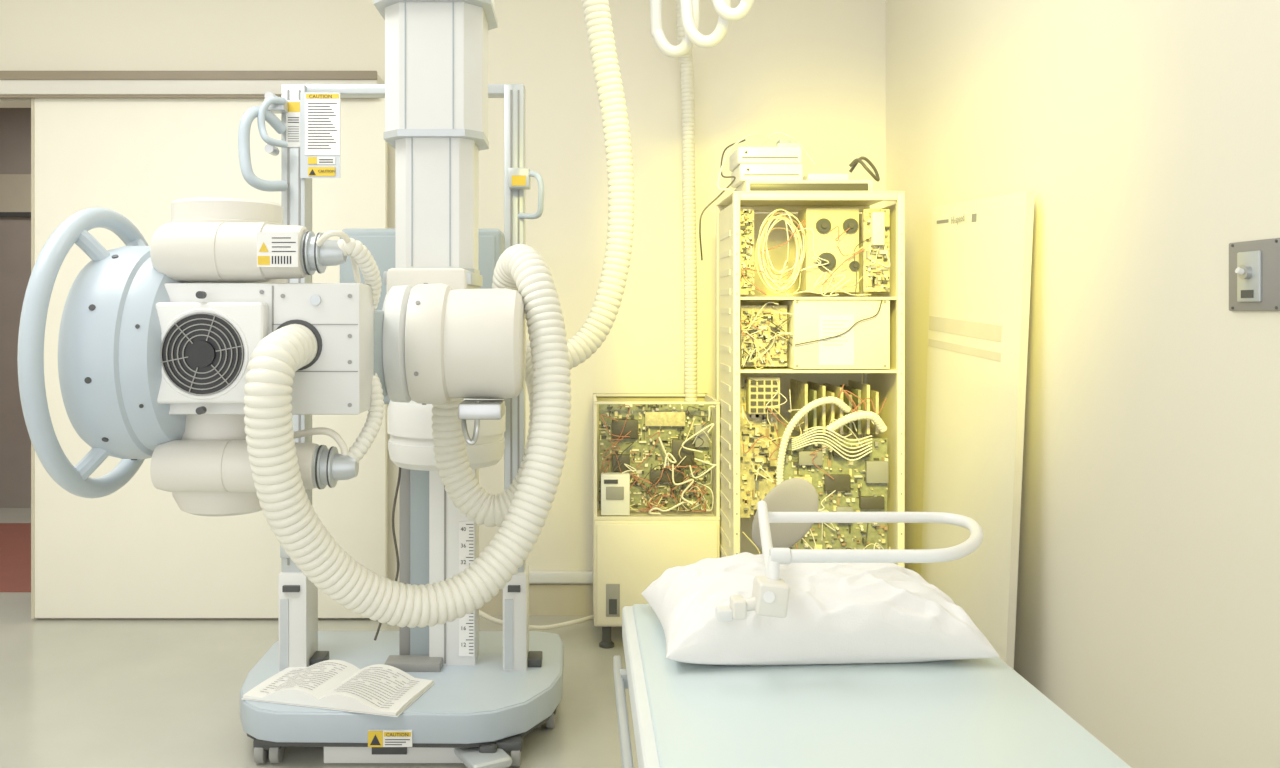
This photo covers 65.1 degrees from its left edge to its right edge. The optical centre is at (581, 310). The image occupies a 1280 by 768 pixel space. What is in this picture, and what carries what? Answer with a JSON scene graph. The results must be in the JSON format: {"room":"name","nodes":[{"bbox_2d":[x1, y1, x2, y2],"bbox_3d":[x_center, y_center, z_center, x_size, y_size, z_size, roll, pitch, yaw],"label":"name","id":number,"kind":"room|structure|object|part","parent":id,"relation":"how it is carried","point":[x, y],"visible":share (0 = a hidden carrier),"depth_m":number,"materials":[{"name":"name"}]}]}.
{"room":"radiology room","nodes":[
{"label":"radiology room","id":0,"kind":"room"},
{"bbox_2d":[0,108,30,507],"bbox_3d":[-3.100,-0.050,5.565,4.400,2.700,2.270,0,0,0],"label":"doorway","id":1,"kind":"structure","parent":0,"point":[15,123],"depth_m":6.60,"materials":[{"name":"paint"}]},
{"bbox_2d":[0,508,637,767],"bbox_3d":[-2.000,1.347,2.700,6.800,0.106,8.600,0,0,0],"label":"floor","id":2,"kind":"structure","parent":0,"point":[75,692],"depth_m":3.43,"materials":[{"name":"plastic"}]},
{"bbox_2d":[238,84,563,767],"bbox_3d":[-0.556,0.291,3.116,0.988,2.018,0.828,0,0,0],"label":"stand","id":3,"kind":"object","parent":2,"relation":"on","point":[491,689],"visible":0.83,"depth_m":3.13,"materials":[{"name":"white metal"}]},
{"bbox_3d":[-0.975,-0.496,3.066,0.052,0.259,0.164,0,0,37],"label":"handle","id":4,"kind":"part","parent":3,"relation":"part of","materials":[{"name":"grey metal"}]},
{"bbox_3d":[-0.948,-0.583,3.068,0.092,0.158,0.035,0,0,-43],"label":"handle","id":5,"kind":"part","parent":3,"relation":"part of","materials":[{"name":"grey metal"}]},
{"bbox_2d":[242,660,434,716],"bbox_3d":[-0.716,1.103,2.960,0.492,0.045,0.260,0,0,15],"label":"open book","id":6,"kind":"object","parent":3,"relation":"on","point":[378,689],"visible":1,"depth_m":2.91,"materials":[{"name":"paper"}]},
{"bbox_3d":[-0.558,0.016,3.072,0.644,0.522,0.255,0,0,0],"label":"detector panel","id":7,"kind":"part","parent":3,"relation":"part of","materials":[{"name":"white plastic"}]},
{"bbox_3d":[-0.478,0.465,3.210,0.279,1.330,0.180,0,0,0],"label":"rail","id":8,"kind":"part","parent":3,"relation":"part of","materials":[{"name":"white metal"}]},
{"bbox_3d":[-0.158,-0.364,3.103,0.024,0.159,0.131,0,0,-40],"label":"handle","id":9,"kind":"part","parent":3,"relation":"part of","materials":[{"name":"grey metal"}]},
{"bbox_2d":[479,610,593,629],"bbox_3d":[-0.163,1.222,3.985,0.506,0.083,0.097,0,0,-18],"label":"cable","id":10,"kind":"object","parent":2,"relation":"on","point":[484,615],"visible":0.76,"depth_m":3.96,"materials":[{"name":"white plastic"}]},
{"bbox_2d":[593,393,719,648],"bbox_3d":[0.287,0.824,4.019,0.483,0.952,0.421,0,0,0],"label":"base cabinet","id":11,"kind":"object","parent":2,"relation":"on","point":[656,456],"visible":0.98,"depth_m":3.86,"materials":[{"name":"metal"}]},
{"bbox_3d":[0.287,1.006,3.822,0.463,0.388,0.013,0,0,0],"label":"door","id":12,"kind":"part","parent":11,"relation":"part of","materials":[{"name":"metal"}]},
{"bbox_2d":[752,478,818,549],"bbox_3d":[0.559,0.879,2.580,0.438,0.841,0.469,0,0,0],"label":"swivel chair","id":13,"kind":"object","parent":2,"relation":"on","point":[793,494],"visible":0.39,"depth_m":2.73,"materials":[{"name":"plastic"}]},
{"bbox_2d":[716,191,904,567],"bbox_3d":[0.830,0.441,3.723,0.600,1.719,0.455,0,0,0],"label":"rack","id":14,"kind":"object","parent":2,"relation":"on","point":[810,303],"visible":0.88,"depth_m":3.57,"materials":[{"name":"metal"}]},
{"bbox_2d":[699,139,745,259],"bbox_3d":[0.498,-0.408,3.597,0.133,0.454,0.268,0,0,20],"label":"loose cable","id":15,"kind":"object","parent":14,"relation":"hanging from","point":[725,149],"visible":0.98,"depth_m":3.52,"materials":[{"name":"black rubber"}]},
{"bbox_2d":[734,180,872,190],"bbox_3d":[0.815,-0.444,3.717,0.457,0.050,0.286,0,0,0],"label":"electronic device","id":16,"kind":"object","parent":14,"relation":"on","point":[748,185],"visible":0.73,"depth_m":3.58,"materials":[{"name":"metal"}]},
{"bbox_2d":[731,164,802,187],"bbox_3d":[0.682,-0.499,3.708,0.227,0.061,0.223,0,0,0],"label":"box device","id":17,"kind":"object","parent":16,"relation":"on","point":[743,172],"visible":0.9,"depth_m":3.60,"materials":[{"name":"plastic"}]},
{"bbox_2d":[729,147,801,171],"bbox_3d":[0.677,-0.561,3.708,0.230,0.061,0.223,0,0,0],"label":"box device","id":18,"kind":"object","parent":17,"relation":"on","point":[741,155],"visible":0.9,"depth_m":3.60,"materials":[{"name":"plastic"}]},
{"bbox_2d":[717,133,775,190],"bbox_3d":[0.582,-0.538,3.622,0.077,0.243,0.378,0,0,37],"label":"loose cable","id":19,"kind":"object","parent":18,"relation":"attached to","point":[719,188],"visible":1,"depth_m":3.62,"materials":[{"name":"white plastic"}]},
{"bbox_3d":[0.677,-0.564,3.599,0.202,0.025,0.004,0,0,0],"label":"trim","id":20,"kind":"part","parent":18,"relation":"part of","materials":[{"name":"white plastic"}]},
{"bbox_2d":[759,132,815,165],"bbox_3d":[0.769,-0.605,3.750,0.213,0.133,0.038,0,0,19],"label":"loose cable","id":21,"kind":"object","parent":18,"relation":"attached to","point":[795,140],"visible":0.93,"depth_m":3.74,"materials":[{"name":"white plastic"}]},
{"bbox_2d":[775,139,799,146],"bbox_3d":[0.763,-0.614,3.730,0.082,0.041,0.100,0,0,0],"label":"box","id":22,"kind":"object","parent":18,"relation":"on","point":[782,142],"visible":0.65,"depth_m":3.68,"materials":[{"name":"metal"}]},
{"bbox_3d":[0.682,-0.501,3.599,0.198,0.025,0.004,0,0,0],"label":"trim","id":23,"kind":"part","parent":17,"relation":"part of","materials":[{"name":"white plastic"}]},
{"bbox_3d":[0.813,-0.444,3.578,0.422,0.026,0.007,0,0,0],"label":"panel","id":24,"kind":"part","parent":16,"relation":"part of","materials":[{"name":"metal"}]},
{"bbox_2d":[803,156,879,181],"bbox_3d":[0.953,-0.517,3.677,0.256,0.098,0.166,0,0,0],"label":"power adapter","id":25,"kind":"object","parent":16,"relation":"on","point":[853,164],"visible":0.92,"depth_m":3.66,"materials":[{"name":"white plastic"}]},
{"bbox_2d":[740,364,896,372],"bbox_3d":[0.830,0.213,3.715,0.580,0.010,0.410,0,0,0],"label":"shelf","id":26,"kind":"object","parent":14,"relation":"attached to","point":[744,368],"depth_m":3.52,"materials":[{"name":"metal"}]},
{"bbox_2d":[740,297,896,300],"bbox_3d":[0.830,-0.044,3.715,0.580,0.010,0.410,0,0,0],"label":"shelf","id":27,"kind":"object","parent":14,"relation":"attached to","point":[741,298],"depth_m":3.51,"materials":[{"name":"metal"}]},
{"bbox_2d":[613,604,1130,767],"bbox_3d":[0.387,0.940,1.050,0.653,0.720,1.900,0,0,0],"label":"table","id":28,"kind":"object","parent":2,"relation":"on","point":[961,713],"visible":0.76,"depth_m":1.45,"materials":[{"name":"plastic"}]},
{"bbox_2d":[641,552,999,664],"bbox_3d":[0.398,0.511,1.795,0.548,0.134,0.365,0,0,-3],"label":"pillow","id":29,"kind":"object","parent":28,"relation":"on","point":[838,613],"visible":0.8,"depth_m":1.64,"materials":[{"name":"fabric"}]},
{"bbox_2d":[715,501,983,620],"bbox_3d":[0.468,0.423,1.727,0.512,0.127,0.368,0,0,0],"label":"support","id":30,"kind":"object","parent":29,"relation":"on","point":[770,593],"visible":1,"depth_m":1.59,"materials":[{"name":"white plastic"}]},
{"bbox_3d":[0.245,0.468,1.580,0.067,0.037,0.040,0,0,0],"label":"clamp knob","id":31,"kind":"part","parent":30,"relation":"part of","materials":[{"name":"beige plastic"}]},
{"bbox_2d":[921,191,1034,669],"bbox_3d":[1.242,0.462,3.194,0.109,1.676,0.857,0,0,4],"label":"leaning board","id":32,"kind":"object","parent":2,"relation":"on","point":[981,249],"visible":0.91,"depth_m":3.08,"materials":[{"name":"laminate"}]},
{"bbox_2d":[0,0,885,583],"bbox_3d":[-2.000,-0.200,4.355,6.600,3.000,0.150,0,0,0],"label":"wall","id":33,"kind":"structure","parent":0,"point":[812,72],"depth_m":4.28,"materials":[{"name":"paint"}]},
{"bbox_2d":[0,71,382,99],"bbox_3d":[-2.025,-0.942,4.210,2.349,0.108,0.136,0,0,0],"label":"sliding door rail","id":34,"kind":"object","parent":33,"relation":"attached to","point":[14,85],"depth_m":4.15,"materials":[{"name":"beige plastic"}]},
{"bbox_2d":[31,98,386,618],"bbox_3d":[-1.565,0.195,4.213,1.483,2.187,0.054,0,0,0],"label":"door","id":35,"kind":"structure","parent":33,"relation":"in","point":[131,551],"depth_m":4.19,"materials":[{"name":"paint"}]},
{"bbox_2d":[479,584,593,615],"bbox_3d":[0.243,1.235,4.274,2.113,0.130,0.012,0,0,0],"label":"baseboard","id":36,"kind":"structure","parent":33,"relation":"attached to","point":[544,599],"depth_m":4.27,"materials":[{"name":"plastic"}]},
{"bbox_2d":[529,570,592,582],"bbox_3d":[0.100,1.133,4.262,1.084,0.047,0.034,0,0,0],"label":"trim","id":37,"kind":"structure","parent":33,"relation":"attached to","point":[535,576],"depth_m":4.25,"materials":[{"name":"white plastic"}]},
{"bbox_2d":[676,0,697,401],"bbox_3d":[0.427,-0.754,4.150,0.071,2.273,0.173,0,0,25],"label":"conduit","id":38,"kind":"object","parent":33,"relation":"attached to","point":[686,61],"visible":0.91,"depth_m":4.18,"materials":[{"name":"plastic"}]},
{"bbox_2d":[886,0,1279,767],"bbox_3d":[1.360,-0.200,1.415,0.120,3.000,6.030,0,0,0],"label":"wall","id":39,"kind":"structure","parent":0,"point":[1145,134],"depth_m":2.35,"materials":[{"name":"paint"}]},
{"bbox_2d":[1229,238,1279,310],"bbox_3d":[1.282,-0.068,1.923,0.036,0.136,0.155,0,0,0],"label":"wall switch","id":40,"kind":"object","parent":39,"relation":"attached to","point":[1254,266],"visible":1,"depth_m":1.91,"materials":[{"name":"metal"}]},
{"bbox_3d":[-1.000,-1.750,1.415,4.800,0.100,6.030,0,0,0],"label":"ceiling","id":41,"kind":"structure","parent":0,"visible":0},
{"bbox_2d":[17,0,634,627],"bbox_3d":[-0.413,-0.535,2.300,1.125,2.328,1.177,0,0,0],"label":"x-ray machine","id":42,"kind":"object","parent":41,"relation":"hanging from","point":[193,351],"visible":1,"depth_m":1.95,"materials":[{"name":"white plastic"}]},
{"bbox_2d":[161,313,243,394],"bbox_3d":[-0.699,0.079,1.841,0.152,0.152,0.008,0,0,0],"label":"fan grille","id":43,"kind":"object","parent":42,"relation":"attached to","point":[202,353],"depth_m":1.84,"materials":[{"name":"black plastic"}]},
{"bbox_3d":[-0.675,-0.114,1.930,0.286,0.114,0.114,0,0,0],"label":"tube arm","id":44,"kind":"part","parent":42,"relation":"part of","materials":[{"name":"beige plastic"}]},
{"bbox_3d":[-0.664,0.299,1.930,0.309,0.100,0.100,0,0,0],"label":"tube arm","id":45,"kind":"part","parent":42,"relation":"part of","materials":[{"name":"beige plastic"}]},
{"bbox_2d":[300,231,346,274],"bbox_3d":[-0.495,-0.112,1.930,0.075,0.085,0.085,0,0,0],"label":"socket","id":46,"kind":"object","parent":42,"relation":"attached to","point":[317,252],"depth_m":1.91,"materials":[{"name":"metal"}]},
{"bbox_2d":[312,445,358,488],"bbox_3d":[-0.472,0.301,1.930,0.075,0.085,0.085,0,0,0],"label":"socket","id":47,"kind":"object","parent":42,"relation":"attached to","point":[329,466],"depth_m":1.91,"materials":[{"name":"metal"}]},
{"bbox_3d":[-0.487,0.090,2.145,0.145,0.185,0.310,0,0,0],"label":"swivel arm","id":48,"kind":"part","parent":42,"relation":"part of","materials":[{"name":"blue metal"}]},
{"bbox_3d":[-0.216,0.236,2.146,0.094,0.091,0.109,0,0,0],"label":"latch handle","id":49,"kind":"part","parent":42,"relation":"part of","materials":[{"name":"metal"}]},
{"bbox_2d":[650,0,753,57],"bbox_3d":[0.408,-1.282,3.384,0.414,0.806,0.131,0,0,38],"label":"cable","id":50,"kind":"object","parent":41,"relation":"hanging from","point":[690,9],"visible":1,"depth_m":3.38,"materials":[{"name":"white plastic"}]}
]}

